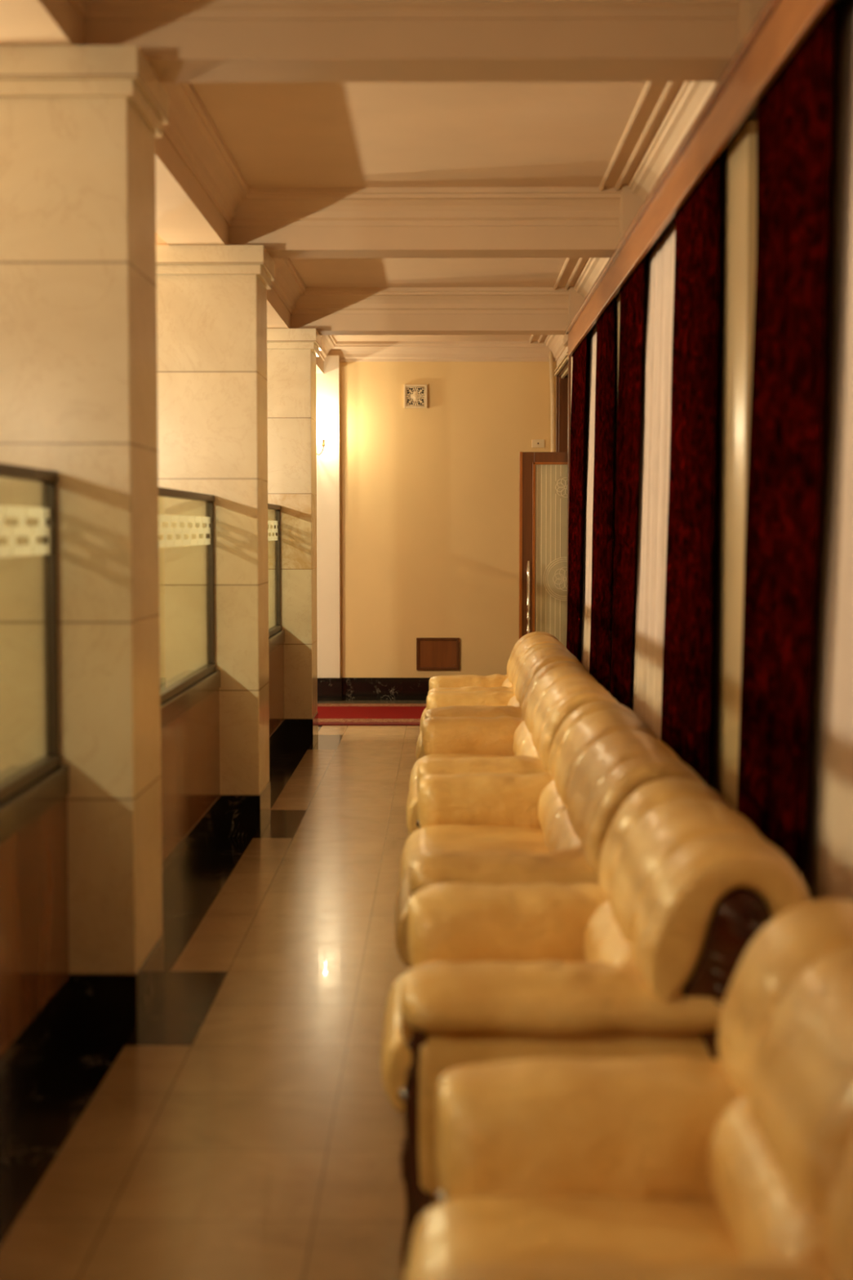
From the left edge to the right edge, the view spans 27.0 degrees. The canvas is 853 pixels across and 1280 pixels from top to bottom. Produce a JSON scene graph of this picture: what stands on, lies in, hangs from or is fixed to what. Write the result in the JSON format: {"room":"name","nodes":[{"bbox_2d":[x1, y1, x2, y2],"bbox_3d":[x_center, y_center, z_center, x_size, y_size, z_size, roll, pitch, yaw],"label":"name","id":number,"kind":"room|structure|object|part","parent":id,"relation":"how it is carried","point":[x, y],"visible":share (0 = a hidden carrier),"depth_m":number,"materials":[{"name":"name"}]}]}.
{"room":"lobby","nodes":[
{"label":"lobby","id":0,"kind":"room"},
{"bbox_2d":[0,700,426,1279],"bbox_3d":[-0.627,1.113,6.317,4.350,0.001,18.860,0,4,1],"label":"floor","id":1,"kind":"structure","parent":0,"point":[251,1131],"depth_m":4.81,"materials":[{"name":"tile"}]},
{"bbox_2d":[0,44,168,1044],"bbox_3d":[-1.125,-0.259,5.355,0.636,2.857,0.576,0,4,1],"label":"marble column","id":2,"kind":"structure","parent":1,"relation":"on","point":[80,125],"depth_m":5.11,"materials":[{"name":"beige stone"}]},
{"bbox_2d":[0,462,284,1144],"bbox_3d":[-1.099,0.226,7.143,0.170,1.668,10.006,0,4,1],"label":"glass wall","id":3,"kind":"structure","parent":1,"relation":"on","point":[36,992],"depth_m":5.07,"materials":[{"name":"brown glass"}]},
{"bbox_3d":[-1.093,0.032,3.619,0.047,0.846,2.996,0,4,1],"label":"frame","id":4,"kind":"part","parent":3,"relation":"part of","materials":[{"name":"brown metal"}]},
{"bbox_3d":[-1.131,0.497,3.648,0.170,0.087,2.996,0,4,1],"label":"sill","id":5,"kind":"part","parent":3,"relation":"part of","materials":[{"name":"wood"}]},
{"bbox_3d":[-1.130,0.805,3.667,0.152,0.540,2.996,0,4,1],"label":"marble panel","id":6,"kind":"part","parent":3,"relation":"part of","materials":[{"name":"brown stone"}]},
{"bbox_3d":[-1.060,-0.184,7.112,0.047,0.846,2.996,0,4,1],"label":"frame","id":7,"kind":"part","parent":3,"relation":"part of","materials":[{"name":"brown metal"}]},
{"bbox_3d":[-1.099,0.282,7.141,0.170,0.087,2.996,0,4,1],"label":"sill","id":8,"kind":"part","parent":3,"relation":"part of","materials":[{"name":"stone"}]},
{"bbox_3d":[-1.098,0.590,7.160,0.152,0.540,2.996,0,4,1],"label":"marble panel","id":9,"kind":"part","parent":3,"relation":"part of","materials":[{"name":"brown stone"}]},
{"bbox_3d":[-1.020,-0.446,11.355,0.008,0.790,1.484,0,4,1],"label":"glass pane","id":10,"kind":"part","parent":3,"relation":"part of","materials":[{"name":"clear glass"}]},
{"bbox_3d":[-1.028,-0.400,10.611,0.047,0.846,3.006,0,4,1],"label":"frame","id":11,"kind":"part","parent":3,"relation":"part of","materials":[{"name":"brown metal"}]},
{"bbox_3d":[-1.065,0.373,10.659,0.152,0.540,3.006,0,4,1],"label":"marble panel","id":12,"kind":"part","parent":3,"relation":"part of","materials":[{"name":"brown stone"}]},
{"bbox_3d":[-1.066,0.066,10.640,0.170,0.087,3.006,0,4,1],"label":"sill","id":13,"kind":"part","parent":3,"relation":"part of","materials":[{"name":"stone"}]},
{"bbox_2d":[155,244,275,837],"bbox_3d":[-1.092,-0.475,8.848,0.636,2.857,0.576,0,4,1],"label":"marble column","id":14,"kind":"structure","parent":1,"relation":"on","point":[211,300],"depth_m":8.59,"materials":[{"name":"beige stone"}]},
{"bbox_2d":[266,328,321,749],"bbox_3d":[-1.060,-0.691,12.351,0.636,2.857,0.576,0,4,1],"label":"marble column","id":15,"kind":"structure","parent":1,"relation":"on","point":[291,353],"depth_m":12.09,"materials":[{"name":"beige stone"}]},
{"bbox_2d":[317,703,426,725],"bbox_3d":[-0.941,0.601,14.484,4.050,0.012,1.620,0,4,1],"label":"carpet runner","id":16,"kind":"object","parent":1,"relation":"on","point":[329,714],"visible":0.07,"depth_m":14.36,"materials":[{"name":"red carpet"}]},
{"bbox_2d":[419,631,566,731],"bbox_3d":[0.414,0.407,10.688,0.908,0.870,1.141,0,4,1],"label":"leather armchair","id":17,"kind":"object","parent":1,"relation":"on","point":[498,682],"visible":0.24,"depth_m":10.98,"materials":[{"name":"beige leather"}]},
{"bbox_2d":[419,707,426,731],"bbox_3d":[0.247,0.508,10.697,0.574,0.225,0.597,0,4,1],"label":"seat cushion","id":18,"kind":"object","parent":17,"relation":"on","point":[423,716],"depth_m":10.54,"materials":[{"name":"leather"}]},
{"bbox_3d":[0.409,0.337,11.109,0.788,0.254,0.294,0,4,1],"label":"armrest","id":19,"kind":"part","parent":17,"relation":"part of","materials":[{"name":"leather"}]},
{"bbox_3d":[0.401,0.388,10.265,0.788,0.249,0.301,0,4,1],"label":"armrest","id":20,"kind":"part","parent":17,"relation":"part of","materials":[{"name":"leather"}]},
{"bbox_2d":[501,677,512,687],"bbox_3d":[0.508,0.341,10.685,0.134,0.213,0.601,0,4,1],"label":"lumbar cushion","id":21,"kind":"object","parent":17,"relation":"on","point":[507,682],"depth_m":10.66,"materials":[{"name":"leather"}]},
{"bbox_3d":[0.680,0.332,10.682,0.376,0.722,1.125,0,4,1],"label":"backrest","id":22,"kind":"part","parent":17,"relation":"part of","materials":[{"name":"leather"}]},
{"bbox_2d":[415,642,584,760],"bbox_3d":[0.398,0.478,9.538,0.909,0.869,1.148,0,4,1],"label":"leather armchair","id":23,"kind":"object","parent":1,"relation":"on","point":[490,704],"visible":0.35,"depth_m":9.40,"materials":[{"name":"beige leather"}]},
{"bbox_2d":[415,729,423,760],"bbox_3d":[0.230,0.578,9.547,0.573,0.223,0.602,0,4,1],"label":"seat cushion","id":24,"kind":"object","parent":23,"relation":"on","point":[419,753],"depth_m":9.28,"materials":[{"name":"leather"}]},
{"bbox_3d":[0.394,0.407,9.961,0.788,0.254,0.298,0,4,1],"label":"armrest","id":25,"kind":"part","parent":23,"relation":"part of","materials":[{"name":"leather"}]},
{"bbox_3d":[0.386,0.459,9.113,0.788,0.254,0.303,0,4,1],"label":"armrest","id":26,"kind":"part","parent":23,"relation":"part of","materials":[{"name":"leather"}]},
{"bbox_2d":[506,695,519,706],"bbox_3d":[0.493,0.412,9.534,0.134,0.212,0.606,0,4,1],"label":"lumbar cushion","id":27,"kind":"object","parent":23,"relation":"on","point":[513,701],"depth_m":9.55,"materials":[{"name":"leather"}]},
{"bbox_3d":[0.665,0.403,9.532,0.375,0.721,1.130,0,4,1],"label":"backrest","id":28,"kind":"part","parent":23,"relation":"part of","materials":[{"name":"leather"}]},
{"bbox_2d":[406,661,618,835],"bbox_3d":[0.372,0.583,7.847,0.910,0.869,1.852,0,4,1],"label":"leather armchair","id":29,"kind":"object","parent":1,"relation":"on","point":[451,745],"visible":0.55,"depth_m":7.87,"materials":[{"name":"beige leather"}]},
{"bbox_2d":[406,777,419,835],"bbox_3d":[0.202,0.703,7.527,0.573,0.223,0.654,0,4,1],"label":"seat cushion","id":30,"kind":"object","parent":29,"relation":"on","point":[412,799],"depth_m":7.22,"materials":[{"name":"leather"}]},
{"bbox_2d":[408,753,511,791],"bbox_3d":[0.208,0.662,8.184,0.576,0.225,0.654,0,4,1],"label":"armrest","id":31,"kind":"object","parent":29,"relation":"on","point":[414,771],"depth_m":8.37,"materials":[{"name":"leather"}]},
{"bbox_3d":[0.371,0.489,8.619,0.788,0.253,0.302,0,4,1],"label":"armrest","id":32,"kind":"part","parent":29,"relation":"part of","materials":[{"name":"leather"}]},
{"bbox_3d":[0.356,0.587,7.066,0.788,0.253,0.295,0,4,1],"label":"armrest","id":33,"kind":"part","parent":29,"relation":"part of","materials":[{"name":"leather"}]},
{"bbox_2d":[512,720,538,757],"bbox_3d":[0.467,0.516,7.843,0.132,0.212,1.316,0,4,1],"label":"lumbar cushion","id":34,"kind":"object","parent":29,"relation":"on","point":[524,742],"depth_m":7.93,"materials":[{"name":"leather"}]},
{"bbox_3d":[0.639,0.508,7.841,0.377,0.721,1.840,0,4,1],"label":"backrest","id":35,"kind":"part","parent":29,"relation":"part of","materials":[{"name":"leather"}]},
{"bbox_2d":[395,700,705,967],"bbox_3d":[0.362,0.709,5.793,0.911,0.870,1.912,0,4,1],"label":"leather armchair","id":36,"kind":"object","parent":1,"relation":"on","point":[553,825],"visible":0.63,"depth_m":5.63,"materials":[{"name":"beige leather"}]},
{"bbox_2d":[395,867,411,967],"bbox_3d":[0.191,0.830,5.456,0.574,0.225,0.684,0,4,1],"label":"seat cushion","id":37,"kind":"object","parent":36,"relation":"on","point":[402,898],"depth_m":5.14,"materials":[{"name":"leather"}]},
{"bbox_2d":[400,824,548,884],"bbox_3d":[0.197,0.790,6.143,0.575,0.224,0.684,0,4,1],"label":"armrest","id":38,"kind":"object","parent":36,"relation":"on","point":[473,838],"depth_m":6.11,"materials":[{"name":"leather"}]},
{"bbox_3d":[0.362,0.614,6.597,0.788,0.256,0.297,0,4,1],"label":"armrest","id":39,"kind":"part","parent":36,"relation":"part of","materials":[{"name":"leather"}]},
{"bbox_3d":[0.347,0.715,4.983,0.788,0.255,0.296,0,4,1],"label":"armrest","id":40,"kind":"part","parent":36,"relation":"part of","materials":[{"name":"leather"}]},
{"bbox_2d":[537,779,582,853],"bbox_3d":[0.457,0.645,5.787,0.136,0.216,1.376,0,4,1],"label":"lumbar cushion","id":41,"kind":"object","parent":36,"relation":"on","point":[557,830],"depth_m":5.84,"materials":[{"name":"leather"}]},
{"bbox_3d":[0.630,0.634,5.785,0.376,0.722,1.900,0,4,1],"label":"backrest","id":42,"kind":"part","parent":36,"relation":"part of","materials":[{"name":"leather"}]},
{"bbox_2d":[381,777,811,1267],"bbox_3d":[0.353,0.813,4.107,0.909,0.870,1.114,0,4,1],"label":"leather armchair","id":43,"kind":"object","parent":1,"relation":"on","point":[643,961],"visible":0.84,"depth_m":3.60,"materials":[{"name":"beige leather"}]},
{"bbox_2d":[381,973,411,1113],"bbox_3d":[0.184,0.914,4.113,0.573,0.224,0.572,0,4,1],"label":"seat cushion","id":44,"kind":"object","parent":43,"relation":"on","point":[396,1058],"depth_m":3.84,"materials":[{"name":"leather"}]},
{"bbox_3d":[-0.022,1.022,3.648,0.071,0.510,0.085,0,4,1],"label":"leg","id":45,"kind":"part","parent":43,"relation":"part of","materials":[{"name":"brown wood"}]},
{"bbox_3d":[0.348,0.743,4.512,0.788,0.256,0.299,0,4,1],"label":"armrest","id":46,"kind":"part","parent":43,"relation":"part of","materials":[{"name":"leather"}]},
{"bbox_3d":[0.340,0.795,3.694,0.788,0.250,0.294,0,4,1],"label":"armrest","id":47,"kind":"part","parent":43,"relation":"part of","materials":[{"name":"leather"}]},
{"bbox_3d":[0.358,0.978,3.665,0.752,0.415,0.163,0,4,1],"label":"panel","id":48,"kind":"part","parent":43,"relation":"part of","materials":[{"name":"leather"}]},
{"bbox_2d":[583,900,633,964],"bbox_3d":[0.448,0.749,4.100,0.132,0.209,0.576,0,4,1],"label":"lumbar cushion","id":49,"kind":"object","parent":43,"relation":"on","point":[606,940],"depth_m":4.12,"materials":[{"name":"leather"}]},
{"bbox_3d":[0.619,0.738,4.098,0.375,0.723,1.100,0,4,1],"label":"backrest","id":50,"kind":"part","parent":43,"relation":"part of","materials":[{"name":"leather"}]},
{"bbox_3d":[0.611,0.812,3.588,0.195,0.636,0.030,0,4,1],"label":"panel","id":51,"kind":"part","parent":43,"relation":"part of","materials":[{"name":"brown wood"}]},
{"bbox_2d":[404,898,852,1279],"bbox_3d":[0.416,0.907,2.583,0.910,0.871,1.150,0,4,1],"label":"leather armchair","id":52,"kind":"object","parent":1,"relation":"on","point":[739,1165],"visible":1,"depth_m":2.78,"materials":[{"name":"beige leather"}]},
{"bbox_3d":[0.051,1.057,3.083,0.071,0.510,0.085,0,4,1],"label":"leg","id":53,"kind":"part","parent":52,"relation":"part of","materials":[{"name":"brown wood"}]},
{"bbox_2d":[404,1193,741,1279],"bbox_3d":[0.248,1.007,2.590,0.574,0.227,0.602,0,4,1],"label":"armrest","id":54,"kind":"object","parent":52,"relation":"on","point":[461,1231],"depth_m":2.70,"materials":[{"name":"leather"}]},
{"bbox_3d":[0.411,0.839,3.006,0.788,0.257,0.300,0,4,1],"label":"armrest","id":55,"kind":"part","parent":52,"relation":"part of","materials":[{"name":"leather"}]},
{"bbox_3d":[0.404,0.890,2.154,0.788,0.253,0.296,0,4,1],"label":"armrest","id":56,"kind":"part","parent":52,"relation":"part of","materials":[{"name":"leather"}]},
{"bbox_2d":[708,1093,826,1262],"bbox_3d":[0.510,0.843,2.577,0.130,0.210,0.606,0,4,1],"label":"lumbar cushion","id":57,"kind":"object","parent":52,"relation":"on","point":[757,1213],"depth_m":2.56,"materials":[{"name":"leather"}]},
{"bbox_3d":[0.681,0.832,2.575,0.379,0.723,1.130,0,4,1],"label":"backrest","id":58,"kind":"part","parent":52,"relation":"part of","materials":[{"name":"leather"}]},
{"bbox_2d":[190,81,683,341],"bbox_3d":[-0.727,-2.066,6.121,4.350,0.100,19.060,0,4,1],"label":"ceiling","id":59,"kind":"structure","parent":0,"point":[480,134],"depth_m":7.53,"materials":[{"name":"paint"}]},
{"bbox_2d":[339,361,556,677],"bbox_3d":[-0.588,-1.037,15.692,4.450,3.135,0.120,0,4,1],"label":"wall","id":60,"kind":"structure","parent":0,"point":[429,496],"depth_m":15.62,"materials":[{"name":"beige paint"}]},
{"bbox_2d":[0,0,324,373],"bbox_3d":[-1.117,-1.888,6.136,0.270,0.298,18.860,0,4,1],"label":"ceiling","id":61,"kind":"structure","parent":60,"relation":"attached to","point":[185,215],"depth_m":7.00,"materials":[{"name":"paint"}]},
{"bbox_2d":[316,430,325,455],"bbox_3d":[-0.990,-1.709,15.429,0.238,0.212,0.169,0,4,1],"label":"wall sconce","id":62,"kind":"object","parent":60,"relation":"attached to","point":[323,436],"visible":0.4,"depth_m":15.35,"materials":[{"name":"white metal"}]},
{"bbox_3d":[-0.891,-1.770,15.359,0.034,0.080,0.034,0,4,1],"label":"bulb","id":63,"kind":"part","parent":62,"relation":"part of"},
{"bbox_2d":[315,355,340,678],"bbox_3d":[-0.987,-1.074,15.598,0.455,2.820,0.090,0,4,1],"label":"trim","id":64,"kind":"structure","parent":60,"relation":"attached to","point":[327,384],"depth_m":15.55,"materials":[{"name":"white paint"}]},
{"bbox_2d":[317,677,431,701],"bbox_3d":[-0.789,0.434,15.680,3.850,0.199,0.110,0,4,1],"label":"baseboard","id":65,"kind":"structure","parent":60,"relation":"attached to","point":[340,689],"depth_m":15.70,"materials":[{"name":"black stone"}]},
{"bbox_2d":[404,384,426,408],"bbox_3d":[-0.096,-2.131,15.545,0.205,0.205,0.030,0,4,1],"label":"air vent","id":66,"kind":"object","parent":60,"relation":"in","point":[415,395],"visible":1,"depth_m":15.54,"materials":[{"name":"paint"}]},
{"bbox_2d":[416,637,459,670],"bbox_3d":[0.101,0.123,15.682,0.380,0.285,0.030,0,4,1],"label":"access panel","id":67,"kind":"object","parent":60,"relation":"attached to","point":[432,653],"visible":1,"depth_m":15.68,"materials":[{"name":"brown wood"}]},
{"bbox_2d":[532,439,544,447],"bbox_3d":[0.978,-1.720,15.568,0.110,0.070,0.015,0,4,1],"label":"wall socket","id":68,"kind":"object","parent":60,"relation":"attached to","point":[535,442],"visible":1,"depth_m":15.56,"materials":[{"name":"plastic"}]},
{"bbox_2d":[549,351,554,452],"bbox_3d":[1.096,-1.113,15.582,0.062,2.901,0.032,0,4,1],"label":"pipe","id":69,"kind":"object","parent":60,"relation":"attached to","point":[551,366],"visible":0.25,"depth_m":15.51,"materials":[{"name":"metal"}]},
{"bbox_2d":[556,346,612,693],"bbox_3d":[1.228,-0.451,6.203,0.360,3.135,18.860,0,4,1],"label":"wall","id":70,"kind":"structure","parent":0,"point":[566,350],"depth_m":11.60,"materials":[{"name":"paint"}]},
{"bbox_2d":[155,183,643,257],"bbox_3d":[-0.852,-2.020,8.761,3.850,0.358,0.640,0,4,1],"label":"trim","id":71,"kind":"structure","parent":70,"relation":"attached to","point":[320,242],"depth_m":8.62,"materials":[{"name":"paint"}]},
{"bbox_2d":[69,0,740,20],"bbox_3d":[0.009,-1.773,3.507,2.030,0.166,3.230,0,4,1],"label":"ceiling","id":72,"kind":"structure","parent":70,"relation":"attached to","point":[88,10],"depth_m":5.11,"materials":[{"name":"paint"}]},
{"bbox_2d":[83,0,768,87],"bbox_3d":[-0.885,-1.804,5.267,3.850,0.358,0.640,0,4,1],"label":"ceiling beam","id":73,"kind":"structure","parent":70,"relation":"attached to","point":[452,50],"depth_m":5.13,"materials":[{"name":"paint"}]},
{"bbox_2d":[160,81,714,226],"bbox_3d":[0.041,-1.988,7.001,2.030,0.166,3.230,0,4,1],"label":"trim","id":74,"kind":"structure","parent":70,"relation":"attached to","point":[190,131],"depth_m":8.51,"materials":[{"name":"paint"}]},
{"bbox_2d":[290,285,584,346],"bbox_3d":[-0.820,-2.236,12.264,3.850,0.358,0.640,0,4,1],"label":"trim","id":75,"kind":"structure","parent":70,"relation":"attached to","point":[325,324],"depth_m":12.13,"materials":[{"name":"paint"}]},
{"bbox_2d":[271,257,609,314],"bbox_3d":[0.074,-2.205,10.499,2.030,0.166,3.240,0,4,1],"label":"trim","id":76,"kind":"structure","parent":70,"relation":"attached to","point":[298,299],"depth_m":12.05,"materials":[{"name":"paint"}]},
{"bbox_2d":[319,334,566,361],"bbox_3d":[0.106,-2.418,13.960,2.030,0.166,3.155,0,4,1],"label":"trim","id":77,"kind":"structure","parent":70,"relation":"attached to","point":[348,351],"depth_m":15.48,"materials":[{"name":"paint"}]},
{"bbox_2d":[519,451,567,647],"bbox_3d":[1.086,-0.422,13.949,0.718,2.102,0.104,0,4,1],"label":"door","id":78,"kind":"structure","parent":70,"relation":"in","point":[543,476],"depth_m":13.94,"materials":[{"name":"brown wood"}]},
{"bbox_3d":[0.798,-0.300,13.938,0.028,0.640,0.061,0,4,1],"label":"handle","id":79,"kind":"part","parent":78,"relation":"part of","materials":[{"name":"silver metal"}]},
{"bbox_3d":[1.088,-0.497,13.967,0.495,1.790,0.008,0,4,1],"label":"glass pane","id":80,"kind":"part","parent":78,"relation":"part of","materials":[{"name":"clear glass"}]},
{"bbox_2d":[554,353,568,378],"bbox_3d":[1.129,-2.230,14.515,0.075,0.072,1.510,0,4,1],"label":"trim","id":81,"kind":"structure","parent":70,"relation":"attached to","point":[565,359],"depth_m":14.59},
{"bbox_2d":[555,351,571,631],"bbox_3d":[1.287,-0.850,14.601,0.360,2.895,1.515,0,4,1],"label":"trim","id":82,"kind":"structure","parent":70,"relation":"attached to","point":[562,385],"depth_m":15.22,"materials":[{"name":"brown wood"}]},
{"bbox_2d":[612,292,620,604],"bbox_3d":[1.026,-0.404,8.968,0.116,2.700,0.750,0,4,1],"label":"trim","id":83,"kind":"structure","parent":70,"relation":"attached to","point":[617,300],"depth_m":9.15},
{"bbox_2d":[564,0,848,356],"bbox_3d":[0.940,-1.499,4.257,0.182,0.176,15.080,0,4,1],"label":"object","id":84,"kind":"object","parent":70,"relation":"attached to","point":[781,26],"visible":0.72,"depth_m":5.50,"materials":[{"name":"brown wood"}]},
{"bbox_2d":[566,333,587,662],"bbox_3d":[0.943,-0.557,11.283,0.076,2.660,1.095,0,4,1],"label":"velvet curtain","id":85,"kind":"object","parent":84,"relation":"hanging from","point":[580,362],"visible":0.7,"depth_m":11.11,"materials":[{"name":"red fabric"}]},
{"bbox_2d":[580,325,596,672],"bbox_3d":[0.973,-0.510,10.530,0.082,2.660,1.498,0,4,1],"label":"sheer curtain","id":86,"kind":"object","parent":84,"relation":"hanging from","point":[592,339],"visible":0.28,"depth_m":10.68,"materials":[{"name":"fabric"}]},
{"bbox_2d":[589,298,614,693],"bbox_3d":[0.925,-0.444,9.459,0.075,2.660,1.091,0,4,1],"label":"velvet curtain","id":87,"kind":"object","parent":84,"relation":"hanging from","point":[602,502],"visible":0.7,"depth_m":9.29,"materials":[{"name":"red fabric"}]},
{"bbox_2d":[610,255,645,709],"bbox_3d":[0.912,-0.366,8.203,0.078,2.660,0.961,0,4,1],"label":"velvet curtain","id":88,"kind":"object","parent":84,"relation":"hanging from","point":[632,292],"visible":0.8,"depth_m":8.10,"materials":[{"name":"red fabric"}]},
{"bbox_2d":[630,220,675,740],"bbox_3d":[0.939,-0.301,7.137,0.088,2.660,2.102,0,4,1],"label":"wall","id":89,"kind":"structure","parent":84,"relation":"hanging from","point":[646,672],"depth_m":7.39,"materials":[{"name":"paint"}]},
{"bbox_2d":[661,153,720,786],"bbox_3d":[0.894,-0.238,6.118,0.074,2.660,0.987,0,4,1],"label":"velvet curtain","id":90,"kind":"object","parent":84,"relation":"hanging from","point":[687,651],"visible":0.7,"depth_m":5.97,"materials":[{"name":"red fabric"}]},
{"bbox_2d":[737,0,835,879],"bbox_3d":[0.877,-0.136,4.478,0.080,2.660,0.934,0,4,1],"label":"velvet curtain","id":91,"kind":"object","parent":84,"relation":"hanging from","point":[795,112],"visible":0.66,"depth_m":4.36,"materials":[{"name":"red fabric"}]},
{"bbox_2d":[803,0,852,901],"bbox_3d":[0.919,-0.085,3.643,0.084,2.660,2.101,0,4,1],"label":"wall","id":92,"kind":"structure","parent":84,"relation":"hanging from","point":[828,873],"depth_m":4.05,"materials":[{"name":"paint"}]},
{"bbox_2d":[707,118,757,811],"bbox_3d":[0.994,-0.196,5.600,0.116,2.700,0.680,0,4,1],"label":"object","id":93,"kind":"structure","parent":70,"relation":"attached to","point":[739,162],"depth_m":5.46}
]}

